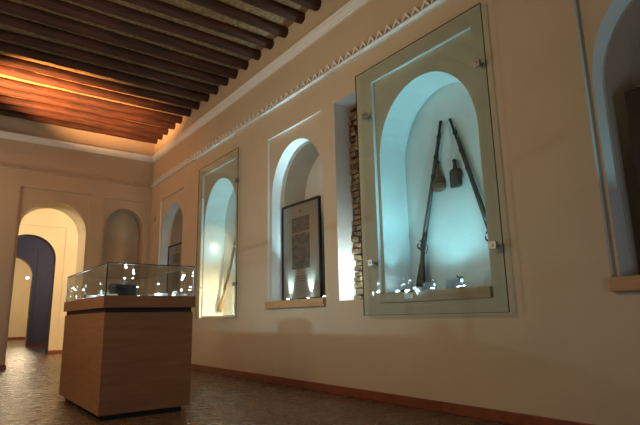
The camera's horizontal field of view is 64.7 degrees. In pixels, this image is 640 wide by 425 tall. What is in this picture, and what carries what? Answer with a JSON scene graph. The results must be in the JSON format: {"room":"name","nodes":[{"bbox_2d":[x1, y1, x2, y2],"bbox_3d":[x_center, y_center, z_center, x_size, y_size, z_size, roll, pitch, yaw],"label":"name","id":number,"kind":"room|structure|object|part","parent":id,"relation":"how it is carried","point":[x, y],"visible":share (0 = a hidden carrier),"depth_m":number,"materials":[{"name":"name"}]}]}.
{"room":"museum","nodes":[
{"label":"museum","id":0,"kind":"room"},
{"bbox_2d":[8,258,30,336],"bbox_3d":[-13.395,3.416,21.776,7.300,4.300,8.700,7,-15,-36],"label":"wall","id":1,"kind":"structure","parent":0,"point":[18,313],"depth_m":25.69,"materials":[{"name":"beige paint"}]},
{"bbox_2d":[8,337,61,353],"bbox_3d":[-11.564,4.925,18.992,7.300,0.140,14.718,7,-15,-36],"label":"baseboard","id":2,"kind":"structure","parent":1,"relation":"attached to","point":[9,338],"depth_m":18.02,"materials":[{"name":"brown wood"}]},
{"bbox_2d":[16,236,53,346],"bbox_3d":[-10.718,2.628,18.245,7.300,4.300,0.300,7,-15,-36],"label":"wall","id":3,"kind":"structure","parent":0,"point":[37,254],"depth_m":18.39,"materials":[{"name":"blue paint"}]},
{"bbox_2d":[18,208,77,355],"bbox_3d":[-7.343,1.635,13.793,7.300,4.300,0.350,7,-15,-36],"label":"wall","id":4,"kind":"structure","parent":0,"point":[54,227],"depth_m":13.79,"materials":[{"name":"beige paint"}]},
{"bbox_2d":[0,115,154,366],"bbox_3d":[-5.824,0.527,9.800,4.830,4.785,0.750,7,-15,-36],"label":"wall","id":5,"kind":"structure","parent":0,"point":[112,221],"depth_m":10.27,"materials":[{"name":"beige paint"}]},
{"bbox_2d":[0,364,5,369],"bbox_3d":[-5.786,2.823,9.302,4.792,0.085,0.772,7,-15,-36],"label":"baseboard","id":6,"kind":"structure","parent":5,"relation":"attached to","point":[2,367],"depth_m":8.96,"materials":[{"name":"brown wood"}]},
{"bbox_2d":[0,161,149,187],"bbox_3d":[-5.634,-0.859,9.763,4.700,0.125,0.022,7,-15,-36],"label":"trim","id":7,"kind":"structure","parent":5,"relation":"attached to","point":[2,166],"depth_m":10.22,"materials":[{"name":"beige paint"}]},
{"bbox_2d":[0,130,152,162],"bbox_3d":[-5.625,-1.438,9.864,4.810,0.140,0.074,7,-15,-36],"label":"trim","id":8,"kind":"structure","parent":5,"relation":"attached to","point":[3,134],"depth_m":10.29,"materials":[{"name":"white paint"}]},
{"bbox_2d":[0,0,308,128],"bbox_3d":[-1.529,-3.122,4.565,4.830,0.060,13.890,7,-15,-36],"label":"ceiling","id":9,"kind":"structure","parent":0,"point":[183,4],"depth_m":7.22,"materials":[{"name":"brown wood"}]},
{"bbox_2d":[0,109,157,143],"bbox_3d":[-5.572,-1.854,9.880,4.825,0.157,0.164,7,-15,-36],"label":"log","id":10,"kind":"object","parent":9,"relation":"attached to","point":[31,117],"visible":0.77,"depth_m":10.26,"materials":[{"name":"brown wood"}]},
{"bbox_2d":[0,102,162,139],"bbox_3d":[-5.369,-1.918,9.613,4.825,0.169,0.183,7,-15,-36],"label":"log","id":11,"kind":"object","parent":9,"relation":"attached to","point":[5,106],"visible":0.72,"depth_m":9.99,"materials":[{"name":"brown wood"}]},
{"bbox_2d":[0,94,168,134],"bbox_3d":[-5.172,-1.971,9.352,4.825,0.156,0.164,7,-15,-36],"label":"log","id":12,"kind":"object","parent":9,"relation":"attached to","point":[3,98],"visible":0.93,"depth_m":9.69,"materials":[{"name":"brown wood"}]},
{"bbox_2d":[0,86,175,129],"bbox_3d":[-4.945,-2.048,9.054,4.825,0.175,0.187,7,-15,-36],"label":"log","id":13,"kind":"object","parent":9,"relation":"attached to","point":[3,90],"visible":0.73,"depth_m":9.41,"materials":[{"name":"brown wood"}]},
{"bbox_2d":[0,77,182,123],"bbox_3d":[-4.733,-2.107,8.774,4.827,0.176,0.182,7,-14,-35],"label":"log","id":14,"kind":"object","parent":9,"relation":"attached to","point":[5,82],"visible":0.97,"depth_m":9.09,"materials":[{"name":"brown wood"}]},
{"bbox_2d":[0,64,190,116],"bbox_3d":[-4.453,-2.189,8.404,4.825,0.179,0.205,7,-15,-36],"label":"log","id":15,"kind":"object","parent":9,"relation":"attached to","point":[18,73],"visible":0.95,"depth_m":8.71,"materials":[{"name":"brown wood"}]},
{"bbox_2d":[0,54,199,109],"bbox_3d":[-4.228,-2.253,8.107,4.826,0.168,0.178,7,-14,-35],"label":"log","id":16,"kind":"object","parent":9,"relation":"attached to","point":[5,60],"visible":0.99,"depth_m":8.38,"materials":[{"name":"brown wood"}]},
{"bbox_2d":[0,41,208,101],"bbox_3d":[-3.966,-2.324,7.761,4.825,0.155,0.167,7,-15,-36],"label":"log","id":17,"kind":"object","parent":9,"relation":"attached to","point":[4,46],"visible":1,"depth_m":8.02,"materials":[{"name":"brown wood"}]},
{"bbox_2d":[0,29,218,94],"bbox_3d":[-3.749,-2.386,7.474,4.827,0.153,0.176,7,-14,-35],"label":"log","id":18,"kind":"object","parent":9,"relation":"attached to","point":[6,35],"visible":1,"depth_m":7.71,"materials":[{"name":"brown wood"}]},
{"bbox_2d":[0,12,228,85],"bbox_3d":[-3.507,-2.463,7.156,4.825,0.162,0.175,7,-15,-36],"label":"log","id":19,"kind":"object","parent":9,"relation":"attached to","point":[8,20],"visible":1,"depth_m":7.38,"materials":[{"name":"brown wood"}]},
{"bbox_2d":[0,0,237,78],"bbox_3d":[-3.308,-2.527,6.894,4.825,0.175,0.203,7,-15,-36],"label":"log","id":20,"kind":"object","parent":9,"relation":"attached to","point":[7,6],"visible":0.99,"depth_m":7.07,"materials":[{"name":"brown wood"}]},
{"bbox_2d":[19,0,248,69],"bbox_3d":[-3.081,-2.592,6.594,4.826,0.177,0.181,8,-15,-36],"label":"log","id":21,"kind":"object","parent":9,"relation":"attached to","point":[59,6],"visible":0.97,"depth_m":6.95,"materials":[{"name":"brown wood"}]},
{"bbox_2d":[68,0,260,59],"bbox_3d":[-2.874,-2.650,6.321,4.826,0.169,0.171,7,-14,-36],"label":"log","id":22,"kind":"object","parent":9,"relation":"attached to","point":[107,6],"visible":1,"depth_m":6.85,"materials":[{"name":"brown wood"}]},
{"bbox_2d":[121,0,273,49],"bbox_3d":[-2.650,-2.709,6.024,4.825,0.151,0.190,7,-15,-36],"label":"log","id":23,"kind":"object","parent":9,"relation":"attached to","point":[158,6],"visible":1,"depth_m":6.74,"materials":[{"name":"brown wood"}]},
{"bbox_2d":[185,0,288,37],"bbox_3d":[-2.390,-2.790,5.682,4.827,0.164,0.172,8,-15,-36],"label":"log","id":24,"kind":"object","parent":9,"relation":"attached to","point":[222,8],"visible":1,"depth_m":6.66,"materials":[{"name":"brown wood"}]},
{"bbox_2d":[239,0,304,23],"bbox_3d":[-2.158,-2.863,5.377,4.826,0.174,0.177,8,-15,-36],"label":"log","id":25,"kind":"object","parent":9,"relation":"attached to","point":[271,6],"visible":0.98,"depth_m":6.52,"materials":[{"name":"brown wood"}]},
{"bbox_2d":[289,0,321,10],"bbox_3d":[-1.963,-2.919,5.119,4.826,0.178,0.182,7,-14,-35],"label":"log","id":26,"kind":"object","parent":9,"relation":"attached to","point":[314,5],"visible":1,"depth_m":6.39,"materials":[{"name":"brown wood"}]},
{"bbox_2d":[0,340,513,424],"bbox_3d":[-6.215,3.420,11.923,7.700,0.001,33.700,7,-15,-36],"label":"floor","id":27,"kind":"structure","parent":0,"point":[29,383],"depth_m":4.72,"materials":[{"name":"brick"}]},
{"bbox_2d":[59,262,195,419],"bbox_3d":[-2.023,1.265,5.172,0.827,1.308,1.727,7,-15,-36],"label":"display case","id":28,"kind":"object","parent":27,"relation":"on","point":[123,356],"visible":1,"depth_m":4.53,"materials":[{"name":"brown laminate"}]},
{"bbox_2d":[79,291,90,299],"bbox_3d":[-2.575,0.934,5.525,0.103,0.140,0.103,-3,-12,8],"label":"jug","id":29,"kind":"object","parent":28,"relation":"on","point":[83,296],"visible":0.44,"depth_m":5.51,"materials":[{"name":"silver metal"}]},
{"bbox_2d":[108,281,136,295],"bbox_3d":[-1.837,0.729,4.703,0.149,0.177,0.208,-11,-16,41],"label":"box","id":30,"kind":"object","parent":28,"relation":"on","point":[126,289],"visible":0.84,"depth_m":4.65,"materials":[{"name":"metal"}]},
{"bbox_3d":[-1.838,0.689,4.711,0.149,0.045,0.208,-11,-16,41],"label":"lid","id":31,"kind":"part","parent":30,"relation":"part of","materials":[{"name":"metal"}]},
{"bbox_2d":[64,295,195,311],"bbox_3d":[-2.029,0.955,5.237,0.827,0.102,1.727,7,-15,-36],"label":"display case top","id":32,"kind":"object","parent":28,"relation":"on","point":[105,302],"depth_m":4.58,"materials":[{"name":"brown wood"}]},
{"bbox_3d":[-2.035,0.632,5.304,0.787,0.006,1.687,7,-15,-36],"label":"glass","id":33,"kind":"part","parent":28,"relation":"part of","materials":[{"name":"clear glass"}]},
{"bbox_2d":[155,293,168,295],"bbox_3d":[-1.641,0.881,5.226,0.140,0.085,0.140,7,-15,-36],"label":"bowl","id":34,"kind":"object","parent":28,"relation":"on","point":[156,294],"visible":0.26,"depth_m":5.18,"materials":[{"name":"white ceramic"}]},
{"bbox_2d":[147,0,639,424],"bbox_3d":[0.676,-0.467,5.645,0.580,4.785,13.890,7,-15,-36],"label":"wall","id":35,"kind":"structure","parent":0,"point":[567,346],"depth_m":4.81,"materials":[{"name":"beige paint"}]},
{"bbox_2d":[194,147,238,318],"bbox_3d":[-1.663,0.383,8.133,0.083,2.575,1.485,7,-15,-36],"label":"glass screen","id":36,"kind":"object","parent":35,"relation":"attached to","point":[235,180],"visible":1,"depth_m":7.78,"materials":[{"name":"green"}]},
{"bbox_2d":[217,239,234,312],"bbox_3d":[-1.520,0.841,8.481,0.647,1.642,0.090,-12,-16,41],"label":"gun","id":37,"kind":"object","parent":35,"relation":"attached to","point":[221,303],"visible":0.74,"depth_m":8.44,"materials":[{"name":"brown wood"}]},
{"bbox_2d":[152,0,370,162],"bbox_3d":[0.381,-2.395,5.839,0.074,0.140,13.870,7,-15,-36],"label":"trim","id":38,"kind":"structure","parent":35,"relation":"attached to","point":[352,6],"depth_m":7.20,"materials":[{"name":"white paint"}]},
{"bbox_2d":[265,298,325,308],"bbox_3d":[-0.167,1.144,6.335,0.465,0.095,1.280,7,-15,-36],"label":"trim","id":39,"kind":"structure","parent":35,"relation":"attached to","point":[312,302],"depth_m":6.11,"materials":[{"name":"brown wood"}]},
{"bbox_2d":[282,196,322,299],"bbox_3d":[-0.249,0.491,6.571,0.032,1.286,0.880,7,-15,-36],"label":"picture frame","id":40,"kind":"object","parent":39,"relation":"on","point":[302,277],"visible":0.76,"depth_m":6.54,"materials":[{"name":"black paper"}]},
{"bbox_2d":[292,214,308,233],"bbox_3d":[-0.258,0.153,6.640,0.003,0.200,0.400,7,-15,-36],"label":"print","id":41,"kind":"object","parent":40,"relation":"on","point":[300,223],"depth_m":6.64},
{"bbox_2d":[292,232,309,269],"bbox_3d":[-0.251,0.501,6.568,0.003,0.460,0.400,7,-15,-36],"label":"print","id":42,"kind":"object","parent":40,"relation":"attached to","point":[300,240],"depth_m":6.56},
{"bbox_2d":[151,0,446,186],"bbox_3d":[0.388,-1.814,5.746,0.052,0.125,13.720,7,-15,-36],"label":"trim","id":43,"kind":"structure","parent":35,"relation":"attached to","point":[380,37],"depth_m":6.30,"materials":[{"name":"white paint"}]},
{"bbox_2d":[348,104,363,299],"bbox_3d":[0.516,-0.176,5.752,0.129,2.307,0.404,7,-15,-36],"label":"trim","id":44,"kind":"structure","parent":35,"relation":"attached to","point":[353,121],"depth_m":5.82,"materials":[{"name":"brick"}]},
{"bbox_2d":[191,364,595,424],"bbox_3d":[0.488,1.800,4.984,0.018,0.085,13.870,7,-15,-36],"label":"baseboard","id":45,"kind":"structure","parent":35,"relation":"attached to","point":[502,416],"depth_m":4.54,"materials":[{"name":"brown wood"}]},
{"bbox_2d":[416,121,441,286],"bbox_3d":[1.102,-0.088,5.123,0.059,1.669,0.441,10,-16,-42],"label":"gun","id":46,"kind":"object","parent":35,"relation":"attached to","point":[420,280],"visible":0.98,"depth_m":5.10,"materials":[{"name":"brown wood"}]},
{"bbox_2d":[355,3,509,315],"bbox_3d":[0.923,-0.378,4.722,0.083,2.605,1.650,7,-15,-36],"label":"glass screen","id":47,"kind":"object","parent":35,"relation":"attached to","point":[477,63],"visible":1,"depth_m":4.30,"materials":[{"name":"green"}]},
{"bbox_2d":[379,286,493,302],"bbox_3d":[1.143,0.764,4.635,0.432,0.095,1.280,7,-15,-36],"label":"trim","id":48,"kind":"structure","parent":35,"relation":"attached to","point":[483,291],"depth_m":4.39,"materials":[{"name":"brown wood"}]},
{"bbox_2d":[404,293,412,298],"bbox_3d":[0.825,0.776,4.697,0.002,0.050,0.110,7,-15,-36],"label":"label card","id":49,"kind":"object","parent":48,"relation":"on","point":[406,295],"visible":1,"depth_m":4.70,"materials":[{"name":"white paper"}]},
{"bbox_2d":[422,280,434,290],"bbox_3d":[0.993,0.687,4.729,0.120,0.100,0.170,7,-15,-36],"label":"acrylic stand","id":50,"kind":"object","parent":48,"relation":"on","point":[427,285],"visible":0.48,"depth_m":4.75,"materials":[{"name":"clear plastic"}]},
{"bbox_2d":[446,277,459,288],"bbox_3d":[1.175,0.635,4.522,0.120,0.110,0.200,7,-15,-36],"label":"acrylic stand","id":51,"kind":"object","parent":48,"relation":"on","point":[453,283],"visible":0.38,"depth_m":4.55,"materials":[{"name":"clear plastic"}]},
{"bbox_2d":[456,275,463,287],"bbox_3d":[1.215,0.599,4.371,0.052,0.117,0.076,7,-15,-36],"label":"tape measure","id":52,"kind":"object","parent":48,"relation":"on","point":[461,278],"visible":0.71,"depth_m":4.35,"materials":[{"name":"metal"}]},
{"bbox_2d":[432,122,446,191],"bbox_3d":[1.205,-0.564,5.098,0.089,0.711,0.233,7,-15,-36],"label":"flask","id":53,"kind":"object","parent":35,"relation":"hanging from","point":[439,183],"visible":1,"depth_m":5.05,"materials":[{"name":"brown leather"}]},
{"bbox_2d":[447,120,462,187],"bbox_3d":[1.312,-0.595,4.957,0.077,0.710,0.148,7,-15,-36],"label":"flask","id":54,"kind":"object","parent":35,"relation":"hanging from","point":[455,175],"visible":1,"depth_m":4.88,"materials":[{"name":"leather"}]},
{"bbox_3d":[1.302,-0.717,5.006,0.018,0.451,0.091,5,-13,-28],"label":"cord","id":55,"kind":"part","parent":54,"relation":"part of","materials":[{"name":"fabric"}]},
{"bbox_2d":[448,118,487,240],"bbox_3d":[1.464,-0.185,4.645,0.070,1.648,0.608,7,-14,-33],"label":"gun","id":56,"kind":"object","parent":35,"relation":"attached to","point":[455,133],"visible":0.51,"depth_m":4.75,"materials":[{"name":"brown wood"}]},
{"bbox_2d":[608,275,639,291],"bbox_3d":[2.440,0.377,2.897,0.465,0.095,1.295,7,-15,-36],"label":"trim","id":57,"kind":"structure","parent":35,"relation":"attached to","point":[619,283],"depth_m":3.19,"materials":[{"name":"brown wood"}]},
{"bbox_2d":[624,87,639,193],"bbox_3d":[2.415,-0.293,3.056,0.032,1.286,0.900,7,-15,-36],"label":"picture frame","id":58,"kind":"object","parent":57,"relation":"on","point":[632,97],"visible":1,"depth_m":3.45,"materials":[{"name":"brown wood"}]},
{"bbox_3d":[-2.784,1.914,9.788,0.465,0.095,1.280,7,-15,-36],"label":"trim","id":59,"kind":"structure","parent":35,"relation":"attached to","visible":0},
{"bbox_2d":[166,242,181,295],"bbox_3d":[-2.867,1.261,10.023,0.032,1.286,0.880,7,-15,-36],"label":"picture frame","id":60,"kind":"object","parent":59,"relation":"on","point":[174,251],"visible":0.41,"depth_m":10.11,"materials":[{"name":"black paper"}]},
{"bbox_2d":[171,264,179,288],"bbox_3d":[-2.868,1.271,10.020,0.003,0.460,0.400,7,-15,-36],"label":"print","id":61,"kind":"object","parent":60,"relation":"attached to","point":[175,276],"depth_m":9.99},
{"bbox_2d":[172,253,179,264],"bbox_3d":[-2.875,0.923,10.093,0.003,0.200,0.400,7,-15,-36],"label":"print","id":62,"kind":"object","parent":60,"relation":"on","point":[175,256],"depth_m":10.09}
]}

